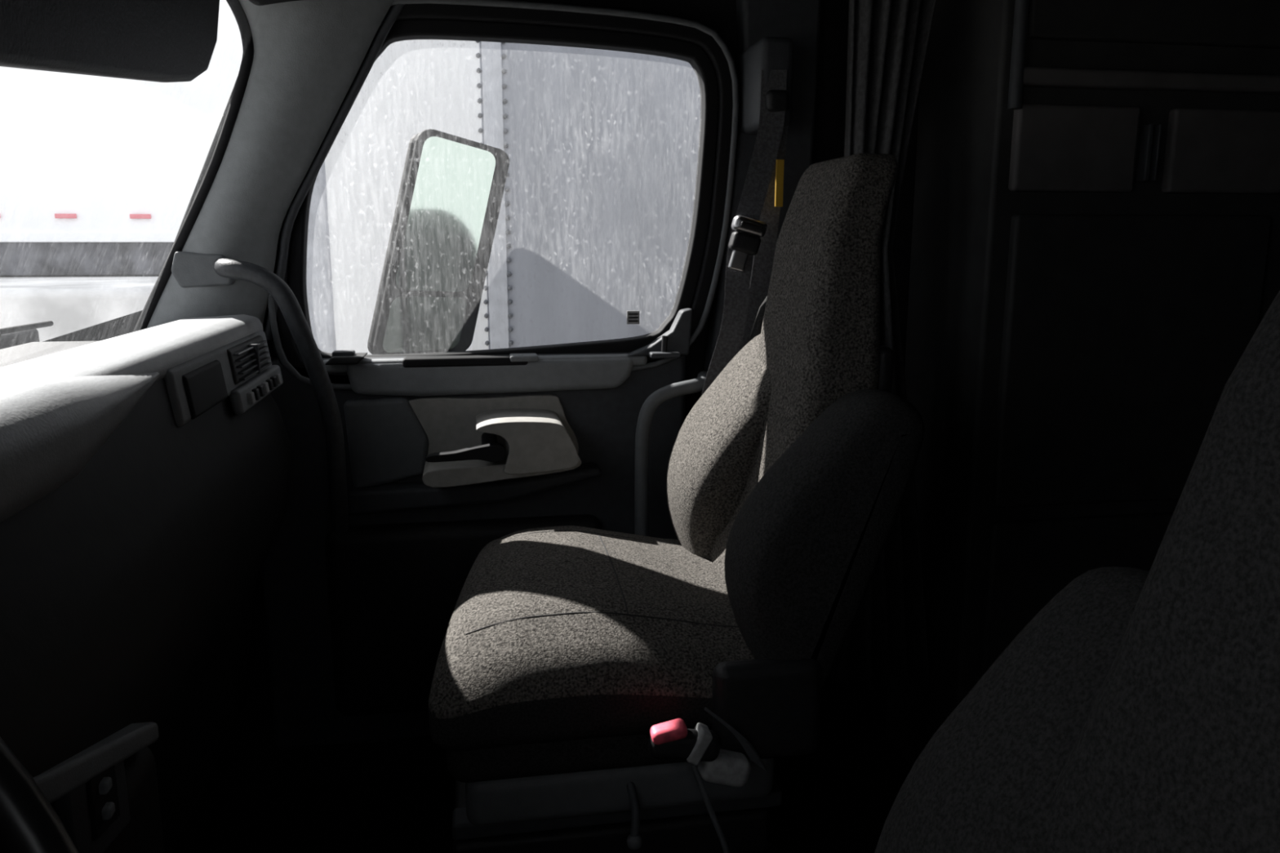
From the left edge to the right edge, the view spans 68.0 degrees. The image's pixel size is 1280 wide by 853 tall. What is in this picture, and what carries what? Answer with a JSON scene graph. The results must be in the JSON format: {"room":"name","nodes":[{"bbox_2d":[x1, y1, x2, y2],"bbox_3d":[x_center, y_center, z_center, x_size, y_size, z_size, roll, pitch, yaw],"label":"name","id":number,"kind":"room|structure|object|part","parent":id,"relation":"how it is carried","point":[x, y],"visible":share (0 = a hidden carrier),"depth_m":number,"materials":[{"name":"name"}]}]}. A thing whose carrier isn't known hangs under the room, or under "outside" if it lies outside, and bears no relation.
{"room":"vehicle interior","nodes":[
{"label":"vehicle interior","id":0,"kind":"room"},
{"bbox_2d":[0,328,39,349],"bbox_3d":[-0.976,0.545,0.758,0.060,1.040,2.400,-2,11,-10],"label":"wall","id":1,"kind":"structure","parent":0,"point":[14,339],"depth_m":1.74,"materials":[{"name":"grey concrete"}]},
{"bbox_2d":[0,341,97,367],"bbox_3d":[-0.839,0.070,0.696,0.210,0.038,2.270,-2,11,-10],"label":"cowl","id":2,"kind":"object","parent":1,"relation":"attached to","point":[25,352],"visible":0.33,"depth_m":1.63,"materials":[{"name":"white plastic"}]},
{"bbox_2d":[0,320,53,339],"bbox_3d":[-0.813,-0.069,1.081,0.018,0.055,0.602,-1,11,-7],"label":"windshield wiper","id":3,"kind":"object","parent":2,"relation":"attached to","point":[47,323],"visible":1,"depth_m":1.29,"materials":[{"name":"black plastic"}]},
{"bbox_2d":[42,0,919,796],"bbox_3d":[0.423,-0.173,2.070,3.250,1.950,0.020,-2,11,-10],"label":"wall","id":4,"kind":"structure","parent":0,"point":[250,760],"depth_m":2.01,"materials":[{"name":"paint"}]},
{"bbox_2d":[173,77,237,244],"bbox_3d":[-0.734,-0.491,1.741,0.378,0.640,0.105,-2,11,-10],"label":"post","id":5,"kind":"object","parent":4,"relation":"attached to","point":[213,145],"visible":0.03,"depth_m":1.68,"materials":[{"name":"black plastic"}]},
{"bbox_2d":[171,251,348,533],"bbox_3d":[-0.681,-0.052,1.708,0.282,0.519,0.122,-2,11,-10],"label":"handle","id":6,"kind":"object","parent":4,"relation":"attached to","point":[189,269],"visible":0.98,"depth_m":1.67,"materials":[{"name":"black plastic"}]},
{"bbox_3d":[-0.777,-0.280,1.690,0.103,0.064,0.037,-2,11,-10],"label":"mount plate","id":7,"kind":"part","parent":6,"relation":"part of","materials":[{"name":"grey plastic"}]},
{"bbox_2d":[146,0,393,328],"bbox_3d":[-0.658,-0.478,1.700,0.493,0.654,0.082,-2,11,-10],"label":"trim","id":8,"kind":"structure","parent":4,"relation":"attached to","point":[308,54],"depth_m":1.67,"materials":[{"name":"plastic"}]},
{"bbox_2d":[248,0,298,5],"bbox_3d":[-0.438,-0.611,0.625,0.610,0.169,2.390,-2,11,-10],"label":"header","id":9,"kind":"object","parent":4,"relation":"attached to","point":[259,2],"visible":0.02,"depth_m":1.61,"materials":[{"name":"paint"}]},
{"bbox_2d":[0,0,219,82],"bbox_3d":[-0.484,-0.432,0.892,0.070,0.306,1.055,-2,11,-10],"label":"sun visor","id":10,"kind":"object","parent":9,"relation":"attached to","point":[161,41],"visible":1,"depth_m":0.89,"materials":[{"name":"black plastic"}]},
{"bbox_2d":[367,128,509,354],"bbox_3d":[-0.436,-0.331,2.082,0.268,0.618,0.410,0,11,-1],"label":"mirror","id":11,"kind":"object","parent":4,"relation":"attached to","point":[451,193],"visible":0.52,"depth_m":2.06,"materials":[{"name":"plastic"}]},
{"bbox_2d":[381,296,466,352],"bbox_3d":[-0.465,-0.224,2.056,0.006,0.123,0.249,7,13,33],"label":"mirror glass","id":12,"kind":"object","parent":11,"relation":"attached to","point":[410,324],"depth_m":2.05,"materials":[{"name":"silver mirror"}]},
{"bbox_2d":[395,136,495,291],"bbox_3d":[-0.422,-0.461,2.077,0.004,0.330,0.315,7,13,33],"label":"mirror glass","id":13,"kind":"object","parent":11,"relation":"attached to","point":[445,210],"depth_m":2.07,"materials":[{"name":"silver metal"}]},
{"bbox_2d":[261,0,740,750],"bbox_3d":[-0.273,-0.065,1.867,0.964,1.475,0.181,-2,11,-10],"label":"door","id":14,"kind":"structure","parent":4,"relation":"in","point":[601,424],"depth_m":1.90,"materials":[{"name":"plastic"}]},
{"bbox_2d":[264,4,404,340],"bbox_3d":[-0.556,-0.490,1.755,0.314,0.656,0.016,-2,11,-10],"label":"door frame","id":15,"kind":"structure","parent":14,"relation":"attached to","point":[396,9],"depth_m":1.74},
{"bbox_2d":[324,350,367,364],"bbox_3d":[-0.558,-0.133,1.803,0.071,0.023,0.070,-2,11,-10],"label":"switch plate","id":16,"kind":"object","parent":14,"relation":"attached to","point":[357,358],"depth_m":1.77,"materials":[{"name":"black plastic"}]},
{"bbox_3d":[-0.561,-0.137,1.796,0.040,0.012,0.030,-2,11,-10],"label":"window switch","id":17,"kind":"part","parent":16,"relation":"part of","materials":[{"name":"black plastic"}]},
{"bbox_2d":[343,395,428,487],"bbox_3d":[-0.494,0.032,1.862,0.158,0.182,0.040,-2,11,-10],"label":"insert","id":18,"kind":"object","parent":14,"relation":"attached to","point":[388,442],"visible":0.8,"depth_m":1.84,"materials":[{"name":"black plastic"}]},
{"bbox_2d":[402,353,537,367],"bbox_3d":[-0.333,-0.131,1.868,0.260,0.020,0.064,-2,11,-10],"label":"trim strip","id":19,"kind":"object","parent":14,"relation":"attached to","point":[470,360],"depth_m":1.84,"materials":[{"name":"plastic"}]},
{"bbox_3d":[-0.232,-0.138,1.885,0.055,0.012,0.064,-2,11,-10],"label":"slot lip","id":20,"kind":"part","parent":19,"relation":"part of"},
{"bbox_3d":[-0.333,0.253,1.973,0.860,0.810,0.065,-2,11,-10],"label":"panel","id":21,"kind":"part","parent":14,"relation":"part of","materials":[{"name":"black plastic"}]},
{"bbox_2d":[346,462,601,515],"bbox_3d":[-0.326,0.122,1.895,0.496,0.076,0.070,-2,11,-10],"label":"door armrest","id":22,"kind":"object","parent":14,"relation":"attached to","point":[410,495],"visible":0.88,"depth_m":1.86,"materials":[{"name":"black plastic"}]},
{"bbox_2d":[323,353,647,373],"bbox_3d":[-0.304,-0.130,1.893,0.635,0.023,0.085,-2,11,-10],"label":"sill ledge","id":23,"kind":"object","parent":14,"relation":"attached to","point":[641,360],"visible":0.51,"depth_m":1.88,"materials":[{"name":"black plastic"}]},
{"bbox_2d":[481,432,497,444],"bbox_3d":[-0.289,0.034,1.822,0.030,0.025,0.130,-2,11,-10],"label":"latch pivot","id":24,"kind":"object","parent":14,"relation":"attached to","point":[486,437],"visible":0.58,"depth_m":1.82,"materials":[{"name":"plastic"}]},
{"bbox_2d":[425,443,505,462],"bbox_3d":[-0.321,0.050,1.745,0.145,0.032,0.023,-2,11,-10],"label":"lever","id":25,"kind":"object","parent":24,"relation":"attached to","point":[491,452],"visible":1,"depth_m":1.74,"materials":[{"name":"plastic"}]},
{"bbox_3d":[-0.293,0.013,1.899,0.339,0.153,0.032,-2,11,-10],"label":"insert panel","id":26,"kind":"part","parent":14,"relation":"part of","materials":[{"name":"grey plastic"}]},
{"bbox_2d":[422,455,581,488],"bbox_3d":[-0.268,0.073,1.836,0.295,0.048,0.145,-2,11,-10],"label":"arm rest lip","id":27,"kind":"object","parent":14,"relation":"attached to","point":[460,473],"depth_m":1.76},
{"bbox_2d":[287,18,719,358],"bbox_3d":[-0.259,-0.441,1.856,0.840,0.656,0.045,-2,11,-10],"label":"seal","id":28,"kind":"object","parent":14,"relation":"attached to","point":[691,53],"visible":0.56,"depth_m":1.84,"materials":[{"name":"black rubber"}]},
{"bbox_2d":[267,0,738,390],"bbox_3d":[-0.252,-0.433,1.813,0.904,0.720,0.012,-2,11,-10],"label":"seal","id":29,"kind":"object","parent":14,"relation":"attached to","point":[505,3],"visible":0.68,"depth_m":1.80,"materials":[{"name":"black rubber"}]},
{"bbox_2d":[475,408,578,474],"bbox_3d":[-0.220,0.025,1.830,0.187,0.099,0.155,-2,11,-10],"label":"panel","id":30,"kind":"object","parent":14,"relation":"attached to","point":[537,440],"visible":0.92,"depth_m":1.76,"materials":[{"name":"grey plastic"}]},
{"bbox_3d":[0.049,-0.165,1.891,0.014,0.033,0.012,-2,11,-10],"label":"lock knob","id":31,"kind":"part","parent":14,"relation":"part of","materials":[{"name":"black plastic"}]},
{"bbox_3d":[0.067,0.105,1.919,0.169,0.427,0.100,-2,11,-10],"label":"grab handle","id":32,"kind":"part","parent":14,"relation":"part of","materials":[{"name":"black plastic"}]},
{"bbox_2d":[346,307,692,395],"bbox_3d":[-0.231,-0.147,1.875,0.679,0.164,0.040,-2,11,-10],"label":"window sill","id":33,"kind":"structure","parent":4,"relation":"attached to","point":[553,375],"depth_m":1.86,"materials":[{"name":"grey plastic"}]},
{"bbox_2d":[704,0,821,371],"bbox_3d":[0.243,-0.135,2.003,0.230,1.600,0.060,-2,11,-10],"label":"pillar cover","id":34,"kind":"structure","parent":4,"relation":"attached to","point":[798,20],"depth_m":1.88,"materials":[{"name":"grey plastic"}]},
{"bbox_2d":[701,36,793,395],"bbox_3d":[0.176,-0.150,1.901,0.194,1.170,0.230,-2,11,-10],"label":"belt","id":35,"kind":"object","parent":34,"relation":"attached to","point":[765,68],"visible":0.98,"depth_m":1.77,"materials":[{"name":"black fabric"}]},
{"bbox_3d":[0.188,-0.326,1.766,0.047,0.075,0.012,-2,11,-10],"label":"tongue blade","id":36,"kind":"part","parent":35,"relation":"part of","materials":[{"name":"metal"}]},
{"bbox_2d":[173,733,912,852],"bbox_3d":[0.624,0.982,1.131,3.250,0.060,2.400,-2,11,-10],"label":"floor","id":37,"kind":"structure","parent":0,"point":[839,797],"depth_m":1.95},
{"bbox_2d":[0,314,291,852],"bbox_3d":[-0.573,0.374,0.738,0.298,0.777,2.145,-2,11,-10],"label":"dashboard","id":38,"kind":"object","parent":37,"relation":"on","point":[144,474],"visible":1,"depth_m":0.98,"materials":[{"name":"plastic"}]},
{"bbox_2d":[0,737,78,852],"bbox_3d":[-0.396,0.248,0.349,0.325,0.440,0.503,-2,11,-10],"label":"steering wheel","id":39,"kind":"object","parent":38,"relation":"attached to","point":[29,824],"visible":1,"depth_m":0.58,"materials":[{"name":"plastic"}]},
{"bbox_2d":[32,722,164,852],"bbox_3d":[-0.517,0.583,0.776,0.207,0.759,0.340,-2,11,-10],"label":"console","id":40,"kind":"object","parent":38,"relation":"attached to","point":[105,795],"visible":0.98,"depth_m":0.77,"materials":[{"name":"plastic"}]},
{"bbox_2d":[54,760,129,852],"bbox_3d":[-0.436,0.295,0.750,0.018,0.113,0.110,-2,11,-10],"label":"switch panel","id":41,"kind":"object","parent":40,"relation":"attached to","point":[94,808],"depth_m":0.73,"materials":[{"name":"plastic"}]},
{"bbox_2d":[98,777,112,795],"bbox_3d":[-0.422,0.283,0.746,0.010,0.010,0.013,-2,11,-10],"label":"rocker switch","id":42,"kind":"object","parent":40,"relation":"attached to","point":[105,785],"depth_m":0.74,"materials":[{"name":"grey plastic"}]},
{"bbox_2d":[101,802,115,820],"bbox_3d":[-0.422,0.304,0.750,0.010,0.010,0.013,-2,11,-10],"label":"rocker switch","id":43,"kind":"object","parent":40,"relation":"attached to","point":[108,809],"depth_m":0.75,"materials":[{"name":"grey plastic"}]},
{"bbox_3d":[-0.589,-0.052,1.283,0.018,0.057,0.175,-2,11,-10],"label":"radio panel","id":44,"kind":"part","parent":38,"relation":"part of","materials":[{"name":"plastic"}]},
{"bbox_2d":[164,329,271,426],"bbox_3d":[-0.619,-0.086,1.431,0.040,0.073,0.555,-2,11,-10],"label":"vent","id":45,"kind":"object","parent":38,"relation":"attached to","point":[234,367],"depth_m":1.34,"materials":[{"name":"black plastic"}]},
{"bbox_3d":[-0.582,-0.251,0.638,0.262,0.590,2.170,-2,11,-10],"label":"glass pane","id":46,"kind":"object","parent":38,"relation":"on","visible":0},
{"bbox_2d":[133,0,253,332],"bbox_3d":[-0.786,-0.476,1.651,0.245,0.647,0.020,-2,11,-10],"label":"seal","id":47,"kind":"object","parent":46,"relation":"attached to","point":[242,22],"visible":0.89,"depth_m":1.65,"materials":[{"name":"rubber"}]},
{"bbox_2d":[428,153,924,852],"bbox_3d":[0.018,0.229,1.510,0.683,1.275,0.663,-2,11,-10],"label":"seat","id":48,"kind":"object","parent":37,"relation":"on","point":[593,690],"visible":1,"depth_m":1.29,"materials":[{"name":"fabric"}]},
{"bbox_2d":[428,525,755,751],"bbox_3d":[-0.070,0.292,1.508,0.503,0.172,0.550,-2,11,-10],"label":"seat cushion","id":49,"kind":"object","parent":48,"relation":"on","point":[562,638],"depth_m":1.28,"materials":[{"name":"fabric"}]},
{"bbox_3d":[-0.028,0.544,1.355,0.470,0.025,0.045,-2,11,-10],"label":"slide rail","id":50,"kind":"part","parent":48,"relation":"part of","materials":[{"name":"black metal"}]},
{"bbox_3d":[-0.009,0.514,1.282,0.017,0.068,0.059,-2,11,-10],"label":"slide lever","id":51,"kind":"part","parent":48,"relation":"part of","materials":[{"name":"black metal"}]},
{"bbox_3d":[-0.007,0.554,1.265,0.020,0.020,0.020,-2,11,-10],"label":"slide knob","id":52,"kind":"part","parent":48,"relation":"part of","materials":[{"name":"black plastic"}]},
{"bbox_2d":[875,290,1279,852],"bbox_3d":[0.155,0.473,0.473,0.682,1.190,0.618,-2,11,-10],"label":"seat","id":53,"kind":"object","parent":37,"relation":"on","point":[1137,710],"visible":1,"depth_m":0.56,"materials":[{"name":"fabric"}]},
{"bbox_2d":[884,0,1279,766],"bbox_3d":[1.304,-0.096,2.040,1.410,1.710,0.352,-2,11,-10],"label":"tall cabinet","id":54,"kind":"object","parent":37,"relation":"on","point":[1095,245],"visible":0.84,"depth_m":1.79,"materials":[{"name":"laminate"}]},
{"bbox_3d":[0.658,-0.705,1.636,0.024,0.300,0.024,-2,11,-10],"label":"cabinet post","id":55,"kind":"part","parent":54,"relation":"part of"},
{"bbox_3d":[0.784,-0.501,1.711,0.240,0.150,0.025,-2,11,-10],"label":"cabinet door","id":56,"kind":"part","parent":54,"relation":"part of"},
{"bbox_3d":[0.936,0.432,1.920,0.530,0.520,0.025,-2,11,-10],"label":"door","id":57,"kind":"part","parent":54,"relation":"part of","materials":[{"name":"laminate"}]},
{"bbox_3d":[0.936,-0.123,1.812,0.530,0.550,0.025,-2,11,-10],"label":"door","id":58,"kind":"part","parent":54,"relation":"part of","materials":[{"name":"laminate"}]},
{"bbox_3d":[0.986,-0.777,1.694,0.630,0.180,0.025,-2,11,-10],"label":"door","id":59,"kind":"part","parent":54,"relation":"part of","materials":[{"name":"laminate"}]},
{"bbox_3d":[1.133,-0.512,1.772,0.330,0.150,0.025,-2,11,-10],"label":"cabinet door","id":60,"kind":"part","parent":54,"relation":"part of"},
{"bbox_3d":[0.895,-0.784,0.836,2.700,0.080,2.400,-2,11,-10],"label":"ceiling","id":61,"kind":"structure","parent":0,"visible":0},
{"bbox_2d":[827,0,936,689],"bbox_3d":[0.472,-0.185,1.847,0.252,1.458,0.093,-2,11,-10],"label":"curtain","id":62,"kind":"object","parent":61,"relation":"hanging from","point":[888,40],"visible":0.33,"depth_m":1.79,"materials":[{"name":"fabric"}]},
{"label":"outside","id":63,"kind":"structure","parent":0,"visible":0},
{"bbox_3d":[-1.302,0.897,7.699,80.000,0.200,75.000,-2,11,-10],"label":"ground","id":64,"kind":"structure","parent":63,"visible":0},
{"bbox_2d":[0,275,159,342],"bbox_3d":[-11.932,-0.048,6.744,18.800,2.020,6.800,-2,11,-10],"label":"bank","id":65,"kind":"object","parent":64,"relation":"on","point":[73,304],"visible":0.02,"depth_m":4.77,"materials":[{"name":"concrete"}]},
{"bbox_2d":[0,0,243,275],"bbox_3d":[-9.038,-2.568,6.399,12.550,3.100,2.525,-2,11,-10],"label":"semi-trailer","id":66,"kind":"object","parent":65,"relation":"on","point":[100,175],"visible":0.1,"depth_m":6.27,"materials":[{"name":"white metal"}]},
{"bbox_3d":[-8.831,-1.102,5.485,12.550,0.070,0.115,-2,11,-10],"label":"rail","id":67,"kind":"part","parent":66,"relation":"part of","materials":[{"name":"white metal"}]},
{"bbox_2d":[306,39,700,354],"bbox_3d":[3.421,-0.711,4.968,9.520,4.000,2.515,-2,11,-10],"label":"semi-trailer","id":68,"kind":"object","parent":64,"relation":"on","point":[593,225],"visible":0.08,"depth_m":2.99,"materials":[{"name":"metal"}]},
{"bbox_3d":[-1.009,-0.821,2.913,0.100,3.000,0.110,-2,11,-10],"label":"corner post","id":69,"kind":"part","parent":68,"relation":"part of","materials":[{"name":"white metal"}]},
{"bbox_3d":[-0.763,-0.830,2.958,0.540,3.000,0.103,-2,11,-10],"label":"panel","id":70,"kind":"part","parent":68,"relation":"part of","materials":[{"name":"white metal"}]},
{"bbox_3d":[3.430,-1.204,4.882,9.500,3.000,2.500,-2,11,-10],"label":"panel","id":71,"kind":"part","parent":68,"relation":"part of","materials":[{"name":"white metal"}]},
{"label":"glass pane","id":72,"kind":"object","parent":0,"visible":0},
{"bbox_2d":[626,311,639,324],"bbox_3d":[-0.014,-0.223,1.943,0.026,0.027,0.006,-2,11,-10],"label":"window sticker","id":73,"kind":"object","parent":72,"relation":"attached to","point":[633,317],"visible":1,"depth_m":1.94,"materials":[{"name":"black plastic"}]}
]}

